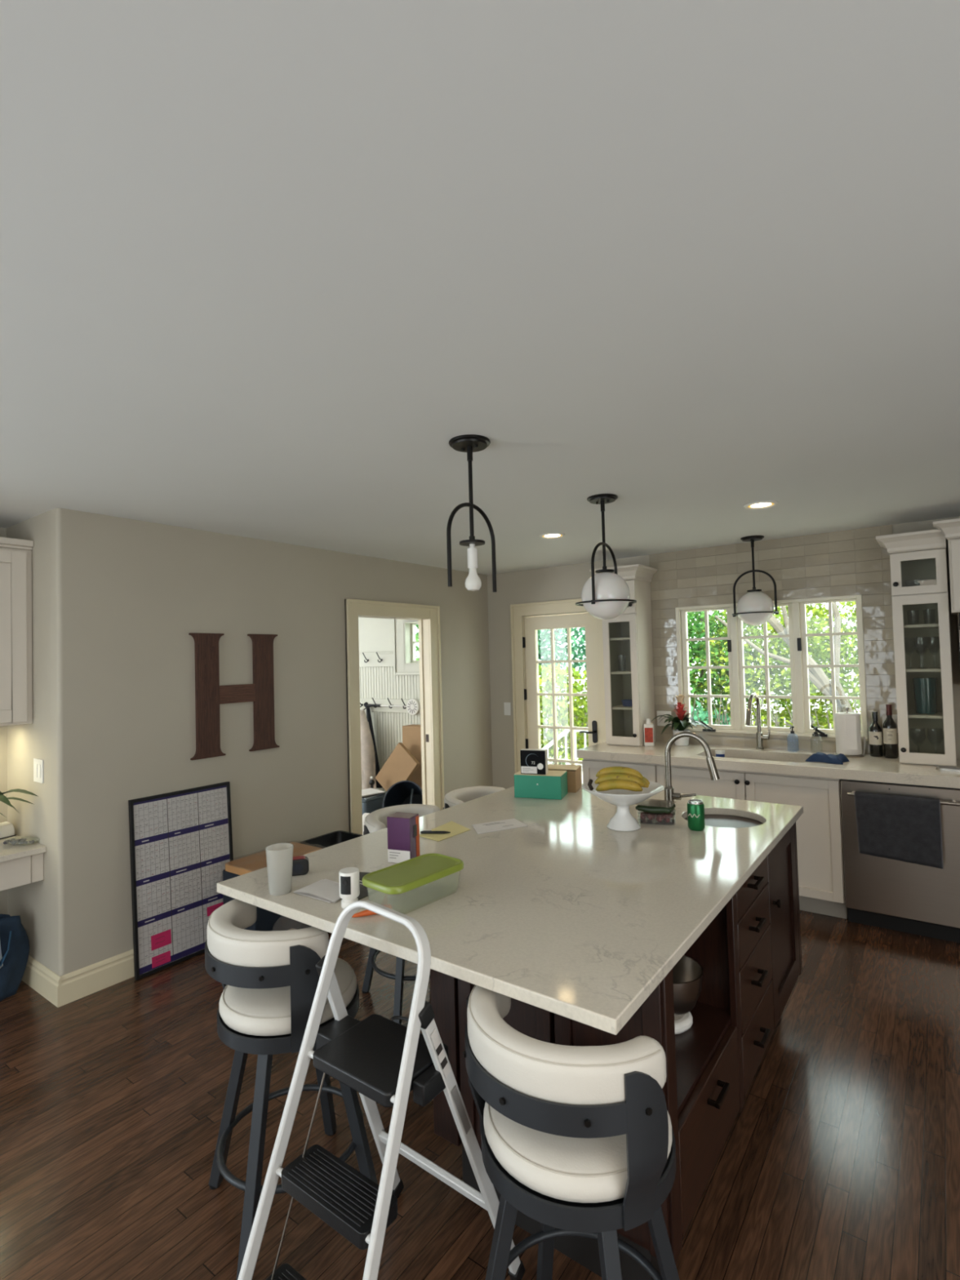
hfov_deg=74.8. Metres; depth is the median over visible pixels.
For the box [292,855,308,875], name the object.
tape measure
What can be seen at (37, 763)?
light switch
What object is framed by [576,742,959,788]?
countertop
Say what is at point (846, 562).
wall
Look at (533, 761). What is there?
thermostat box
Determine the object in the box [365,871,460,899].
tub
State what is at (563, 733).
stair railing
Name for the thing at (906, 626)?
shelf
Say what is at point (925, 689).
vase
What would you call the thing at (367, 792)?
magazine
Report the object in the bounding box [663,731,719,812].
island faucet
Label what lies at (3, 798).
potted plant
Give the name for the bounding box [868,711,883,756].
wine bottle
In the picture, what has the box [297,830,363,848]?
storage bin
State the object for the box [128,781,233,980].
calendar board
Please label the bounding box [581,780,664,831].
cake stand
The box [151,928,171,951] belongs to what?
sticky note
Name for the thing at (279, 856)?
cup
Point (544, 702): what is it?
shrub
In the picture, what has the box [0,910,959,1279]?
floor
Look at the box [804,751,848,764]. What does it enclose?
cloth
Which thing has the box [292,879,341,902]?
folded papers
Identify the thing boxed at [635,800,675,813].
pack
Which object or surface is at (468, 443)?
pendant light
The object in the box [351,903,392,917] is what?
carrot
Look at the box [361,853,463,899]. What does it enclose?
lid
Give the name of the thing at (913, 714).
shelf
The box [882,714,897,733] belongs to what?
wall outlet
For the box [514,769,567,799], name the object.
gift box
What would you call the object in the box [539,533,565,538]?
recessed light
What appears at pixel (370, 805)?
recycling bin
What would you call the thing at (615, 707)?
shelf
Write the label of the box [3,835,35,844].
bag
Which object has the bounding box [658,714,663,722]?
socket
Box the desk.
[0,834,46,891]
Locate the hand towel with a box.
[853,791,943,868]
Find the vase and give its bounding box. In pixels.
[912,677,937,714]
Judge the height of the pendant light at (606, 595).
0.618 m
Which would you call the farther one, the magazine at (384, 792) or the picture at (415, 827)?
the magazine at (384, 792)
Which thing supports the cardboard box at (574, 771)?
on the island countertop at (566, 913)
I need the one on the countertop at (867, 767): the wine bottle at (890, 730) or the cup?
the wine bottle at (890, 730)
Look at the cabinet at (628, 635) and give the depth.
4.89 m
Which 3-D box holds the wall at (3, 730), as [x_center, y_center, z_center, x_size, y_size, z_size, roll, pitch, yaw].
[-3.950,0.562,1.755,0.120,2.407,4.343,-3,-2,36]
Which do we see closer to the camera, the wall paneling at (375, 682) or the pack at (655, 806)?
the pack at (655, 806)
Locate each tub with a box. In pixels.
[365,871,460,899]
[382,780,422,808]
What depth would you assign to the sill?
4.45 m
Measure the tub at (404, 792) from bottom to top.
0.462 m
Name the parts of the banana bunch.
stem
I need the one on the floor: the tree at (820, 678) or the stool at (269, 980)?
the stool at (269, 980)
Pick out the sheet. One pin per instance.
(455, 828)
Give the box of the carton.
[386,812,419,862]
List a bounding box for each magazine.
[361,787,384,796]
[361,791,385,798]
[361,793,384,799]
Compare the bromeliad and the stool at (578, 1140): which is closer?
the stool at (578, 1140)
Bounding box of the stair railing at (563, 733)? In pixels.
[541,728,587,764]
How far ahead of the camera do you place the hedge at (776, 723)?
6.42 m
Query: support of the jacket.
hanging from the coat hook
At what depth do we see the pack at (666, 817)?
2.58 m
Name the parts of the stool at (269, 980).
leg, leg, frame, leg, leg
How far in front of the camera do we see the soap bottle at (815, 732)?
4.25 m
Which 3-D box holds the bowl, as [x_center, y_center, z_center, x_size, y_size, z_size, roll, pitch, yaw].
[1.181,0.496,4.940,0.130,0.050,0.130,-3,-2,36]
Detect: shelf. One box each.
[609,637,630,640]
[610,671,631,674]
[612,704,632,710]
[903,623,938,629]
[905,667,941,671]
[907,711,943,719]
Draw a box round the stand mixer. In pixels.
[672,955,703,1034]
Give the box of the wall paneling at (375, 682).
[359,666,420,793]
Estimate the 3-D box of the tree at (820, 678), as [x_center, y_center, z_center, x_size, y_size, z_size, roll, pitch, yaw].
[3.953,0.272,7.028,3.252,3.119,2.339,-3,-2,40]
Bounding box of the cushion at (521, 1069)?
[466,985,666,1105]
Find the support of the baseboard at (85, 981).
attached to the wall at (117, 602)
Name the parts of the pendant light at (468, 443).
stem, bulb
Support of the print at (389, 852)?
on the carton
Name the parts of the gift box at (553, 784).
box lid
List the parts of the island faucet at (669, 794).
lever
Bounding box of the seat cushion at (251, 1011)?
[218,958,356,1035]
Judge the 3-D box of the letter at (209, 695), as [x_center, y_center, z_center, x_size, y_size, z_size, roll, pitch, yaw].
[-1.479,0.325,3.817,0.022,0.725,0.583,-3,-2,36]
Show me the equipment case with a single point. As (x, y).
(265, 921)
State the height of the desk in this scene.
0.173 m
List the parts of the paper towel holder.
tear arm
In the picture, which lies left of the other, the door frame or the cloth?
the door frame
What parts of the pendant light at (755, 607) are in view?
stem, globe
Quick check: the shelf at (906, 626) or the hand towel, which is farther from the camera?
the shelf at (906, 626)
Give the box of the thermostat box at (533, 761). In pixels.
[520,748,547,774]
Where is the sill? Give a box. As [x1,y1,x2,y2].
[689,730,869,742]
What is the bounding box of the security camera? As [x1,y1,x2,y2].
[338,866,359,909]
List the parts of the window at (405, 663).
sash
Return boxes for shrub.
[415,624,418,660]
[538,662,588,764]
[690,700,730,724]
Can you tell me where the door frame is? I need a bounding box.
[510,598,605,773]
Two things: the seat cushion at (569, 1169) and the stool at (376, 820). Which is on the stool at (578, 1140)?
the seat cushion at (569, 1169)
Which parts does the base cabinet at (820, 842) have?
door, knob, knob, door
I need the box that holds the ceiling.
[0,0,959,574]
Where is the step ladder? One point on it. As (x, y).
(382, 1059)
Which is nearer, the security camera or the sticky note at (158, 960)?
the security camera
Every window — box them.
[359,618,419,675]
[675,594,868,738]
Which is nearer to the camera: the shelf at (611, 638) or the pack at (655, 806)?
the pack at (655, 806)
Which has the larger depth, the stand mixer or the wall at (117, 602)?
the wall at (117, 602)
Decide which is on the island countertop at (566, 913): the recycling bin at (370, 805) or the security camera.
the security camera
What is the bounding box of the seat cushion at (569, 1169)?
[483,1102,671,1203]
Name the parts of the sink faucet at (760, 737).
lever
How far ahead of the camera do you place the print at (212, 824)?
3.47 m
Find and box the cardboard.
[225,841,322,875]
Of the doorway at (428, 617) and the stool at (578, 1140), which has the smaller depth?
the stool at (578, 1140)
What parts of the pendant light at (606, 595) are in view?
stem, globe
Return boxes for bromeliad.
[651,693,711,746]
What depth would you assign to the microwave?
3.63 m
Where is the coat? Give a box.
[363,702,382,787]
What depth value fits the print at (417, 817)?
2.19 m
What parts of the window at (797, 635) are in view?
sash, crank handle, sash, crank handle, sash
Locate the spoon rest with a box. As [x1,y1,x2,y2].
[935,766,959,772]
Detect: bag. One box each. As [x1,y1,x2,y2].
[0,914,29,1001]
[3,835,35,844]
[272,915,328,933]
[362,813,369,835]
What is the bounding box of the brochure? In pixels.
[356,871,377,899]
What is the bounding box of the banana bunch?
[587,766,649,791]
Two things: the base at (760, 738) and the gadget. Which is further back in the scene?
the base at (760, 738)
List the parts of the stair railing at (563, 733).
handrail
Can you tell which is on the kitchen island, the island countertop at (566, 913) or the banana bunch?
the island countertop at (566, 913)
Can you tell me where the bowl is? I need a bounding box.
[621,699,632,706]
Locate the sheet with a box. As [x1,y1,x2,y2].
[419,821,470,841]
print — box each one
[142,823,217,922]
[389,852,399,858]
[415,815,419,857]
[482,822,513,826]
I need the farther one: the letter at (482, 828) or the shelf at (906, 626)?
the shelf at (906, 626)
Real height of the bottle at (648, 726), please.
0.206 m
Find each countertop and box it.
[216,782,803,1035]
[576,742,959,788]
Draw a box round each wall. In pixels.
[0,527,7,914]
[6,507,493,976]
[382,516,959,789]
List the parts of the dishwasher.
toe panel, bar handle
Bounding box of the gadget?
[0,821,16,839]
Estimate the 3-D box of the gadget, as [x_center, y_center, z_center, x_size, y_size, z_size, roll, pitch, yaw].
[-2.535,1.008,3.333,0.108,0.069,0.076,-2,-2,26]
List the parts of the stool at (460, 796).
frame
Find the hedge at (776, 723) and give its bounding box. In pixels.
[692,693,861,728]
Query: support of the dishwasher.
on the floor
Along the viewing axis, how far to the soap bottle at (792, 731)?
4.34 m
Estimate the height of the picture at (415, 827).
0.040 m
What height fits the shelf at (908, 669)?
0.018 m
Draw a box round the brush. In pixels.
[366,698,420,715]
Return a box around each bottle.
[643,718,653,746]
[786,726,794,746]
[809,727,822,749]
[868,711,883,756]
[882,704,897,758]
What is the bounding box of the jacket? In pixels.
[360,705,376,789]
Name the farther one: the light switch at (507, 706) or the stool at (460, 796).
the light switch at (507, 706)
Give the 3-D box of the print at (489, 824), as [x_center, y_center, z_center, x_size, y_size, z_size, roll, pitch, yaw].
[0.075,0.767,2.604,0.110,0.001,0.070,-1,-2,-25]
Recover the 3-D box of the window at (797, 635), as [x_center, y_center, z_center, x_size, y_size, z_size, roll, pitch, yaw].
[2.060,0.201,4.542,1.247,0.960,0.202,-3,-2,36]
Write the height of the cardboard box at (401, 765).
0.550 m
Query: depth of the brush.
6.45 m
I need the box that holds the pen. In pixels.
[420,830,450,833]
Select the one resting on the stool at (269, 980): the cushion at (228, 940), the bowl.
the cushion at (228, 940)
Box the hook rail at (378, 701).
[360,697,420,713]
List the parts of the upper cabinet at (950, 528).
crown moulding, door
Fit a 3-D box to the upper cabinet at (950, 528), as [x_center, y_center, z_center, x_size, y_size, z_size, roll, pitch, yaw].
[3.067,-0.426,3.474,0.884,0.515,0.494,-3,-2,36]
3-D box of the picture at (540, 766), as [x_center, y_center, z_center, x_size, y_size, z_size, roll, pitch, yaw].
[0.297,0.624,3.097,0.031,0.031,0.001,-2,-2,20]
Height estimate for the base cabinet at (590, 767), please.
0.851 m
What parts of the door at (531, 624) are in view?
handle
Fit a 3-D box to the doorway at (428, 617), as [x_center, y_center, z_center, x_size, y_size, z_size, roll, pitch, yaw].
[-0.685,0.742,4.966,0.154,2.069,1.038,-3,-2,36]
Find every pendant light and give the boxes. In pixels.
[446,434,496,592]
[575,493,636,619]
[732,535,779,625]
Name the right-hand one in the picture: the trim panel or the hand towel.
the hand towel
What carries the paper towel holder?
on the countertop at (867, 767)
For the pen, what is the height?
0.014 m
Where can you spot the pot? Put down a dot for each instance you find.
(684, 741)
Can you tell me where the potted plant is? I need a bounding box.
[0,788,37,817]
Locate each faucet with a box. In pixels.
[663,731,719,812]
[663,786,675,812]
[745,693,770,749]
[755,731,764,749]
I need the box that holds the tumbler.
[715,750,724,757]
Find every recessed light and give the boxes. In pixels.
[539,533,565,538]
[743,500,777,509]
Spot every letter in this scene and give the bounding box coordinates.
[188,632,279,759]
[471,818,528,834]
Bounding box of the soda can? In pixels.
[686,799,705,831]
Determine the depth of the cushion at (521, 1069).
1.17 m
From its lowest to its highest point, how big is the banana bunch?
0.093 m
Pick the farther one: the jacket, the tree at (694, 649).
the tree at (694, 649)
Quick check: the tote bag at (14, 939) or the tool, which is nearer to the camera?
the tote bag at (14, 939)
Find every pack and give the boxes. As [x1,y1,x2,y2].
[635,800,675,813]
[637,809,675,824]
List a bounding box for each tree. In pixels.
[537,626,586,754]
[687,609,758,724]
[691,600,861,728]
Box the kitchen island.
[430,814,802,1279]
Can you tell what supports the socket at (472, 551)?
attached to the pendant light at (468, 443)
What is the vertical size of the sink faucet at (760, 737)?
0.403 m
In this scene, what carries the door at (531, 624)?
attached to the door frame
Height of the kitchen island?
0.884 m
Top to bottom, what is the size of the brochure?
0.002 m
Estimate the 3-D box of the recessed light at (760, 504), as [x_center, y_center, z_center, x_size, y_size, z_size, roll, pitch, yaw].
[1.529,-0.732,3.416,0.170,0.008,0.170,-3,-2,36]
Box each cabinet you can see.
[0,537,33,726]
[582,758,657,782]
[589,564,657,746]
[656,764,848,919]
[875,528,956,766]
[933,518,959,615]
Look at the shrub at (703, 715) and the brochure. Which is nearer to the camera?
the brochure
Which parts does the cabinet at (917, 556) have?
knob, knob, crown moulding, door, panel, door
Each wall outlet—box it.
[657,711,671,726]
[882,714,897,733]
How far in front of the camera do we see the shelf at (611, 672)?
4.88 m
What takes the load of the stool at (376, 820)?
on the floor
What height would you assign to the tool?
0.502 m
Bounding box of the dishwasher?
[840,778,959,942]
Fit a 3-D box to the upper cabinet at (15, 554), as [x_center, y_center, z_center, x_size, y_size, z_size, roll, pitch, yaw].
[-2.946,-0.042,2.698,0.386,0.948,1.642,-3,-2,36]
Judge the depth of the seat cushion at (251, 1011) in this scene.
1.77 m
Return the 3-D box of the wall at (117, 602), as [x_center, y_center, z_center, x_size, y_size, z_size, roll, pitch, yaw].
[-1.305,0.583,4.750,0.822,2.407,3.617,-3,-2,36]
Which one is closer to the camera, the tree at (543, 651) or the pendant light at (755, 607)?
the pendant light at (755, 607)
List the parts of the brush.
handle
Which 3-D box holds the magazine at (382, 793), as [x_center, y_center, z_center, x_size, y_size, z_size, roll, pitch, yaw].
[-1.047,1.419,5.754,0.240,0.010,0.260,-3,-2,31]
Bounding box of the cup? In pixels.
[265,843,293,895]
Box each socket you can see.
[466,543,477,568]
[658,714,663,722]
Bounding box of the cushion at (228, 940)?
[206,898,328,967]
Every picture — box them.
[413,823,417,837]
[537,763,543,769]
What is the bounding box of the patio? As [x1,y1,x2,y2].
[540,707,831,782]
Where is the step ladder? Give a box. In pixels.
[237,900,525,1279]
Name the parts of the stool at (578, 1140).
leg, leg, leg, leg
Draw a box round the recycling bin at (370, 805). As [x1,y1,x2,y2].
[361,793,385,814]
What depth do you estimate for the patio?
9.98 m
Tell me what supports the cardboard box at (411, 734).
on the bench
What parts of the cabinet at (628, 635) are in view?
door, crown moulding, panel, door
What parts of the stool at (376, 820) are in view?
frame, leg, leg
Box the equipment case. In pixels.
[222,869,311,931]
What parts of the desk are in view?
drawer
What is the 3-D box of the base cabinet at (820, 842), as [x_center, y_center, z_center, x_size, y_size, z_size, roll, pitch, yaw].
[1.850,1.262,4.239,1.108,0.851,0.658,-3,-2,36]
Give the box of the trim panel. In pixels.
[358,617,392,653]
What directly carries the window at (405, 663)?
in the wall at (846, 562)
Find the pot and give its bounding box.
[672,728,689,746]
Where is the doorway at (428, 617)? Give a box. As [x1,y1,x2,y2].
[344,598,444,835]
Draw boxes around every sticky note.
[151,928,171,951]
[151,950,170,968]
[207,902,222,916]
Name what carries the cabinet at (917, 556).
on the countertop at (867, 767)
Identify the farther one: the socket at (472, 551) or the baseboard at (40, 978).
the baseboard at (40, 978)
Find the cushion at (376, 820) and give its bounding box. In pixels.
[364,804,439,833]
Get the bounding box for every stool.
[204,898,377,1279]
[361,804,439,1024]
[443,786,505,808]
[462,985,679,1279]
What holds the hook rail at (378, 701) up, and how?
attached to the wall at (846, 562)
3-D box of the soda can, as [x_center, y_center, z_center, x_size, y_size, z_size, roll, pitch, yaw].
[0.851,0.690,2.474,0.065,0.112,0.067,-3,-2,36]
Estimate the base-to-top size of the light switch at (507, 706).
0.118 m
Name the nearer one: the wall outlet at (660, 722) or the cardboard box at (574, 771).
the cardboard box at (574, 771)
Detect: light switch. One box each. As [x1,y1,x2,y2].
[33,758,43,783]
[503,702,511,715]
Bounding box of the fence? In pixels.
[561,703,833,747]
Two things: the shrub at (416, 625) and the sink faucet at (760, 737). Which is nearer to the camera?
the sink faucet at (760, 737)
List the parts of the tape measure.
red panel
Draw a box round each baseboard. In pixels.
[21,955,61,1007]
[60,948,134,1005]
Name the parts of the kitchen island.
panel, corner post, drawer, drawer pull, drawer, drawer, drawer, drawer pull, drawer pull, drawer, drawer pull, drawer pull, knob, door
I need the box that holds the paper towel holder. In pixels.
[834,706,865,757]
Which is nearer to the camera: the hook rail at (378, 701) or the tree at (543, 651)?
the hook rail at (378, 701)
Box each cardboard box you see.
[375,742,420,791]
[402,724,422,789]
[547,764,582,792]
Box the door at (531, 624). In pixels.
[522,613,599,764]
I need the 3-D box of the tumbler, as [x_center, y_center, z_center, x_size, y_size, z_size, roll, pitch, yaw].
[1.655,0.897,4.312,0.062,0.272,0.062,-3,-2,36]
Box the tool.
[368,776,374,788]
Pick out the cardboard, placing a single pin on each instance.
(256, 861)
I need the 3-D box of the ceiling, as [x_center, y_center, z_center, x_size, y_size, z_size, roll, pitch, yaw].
[-0.900,-0.760,1.865,8.800,0.080,8.120,-3,-2,36]
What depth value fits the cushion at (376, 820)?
3.13 m
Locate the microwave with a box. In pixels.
[956,612,959,671]

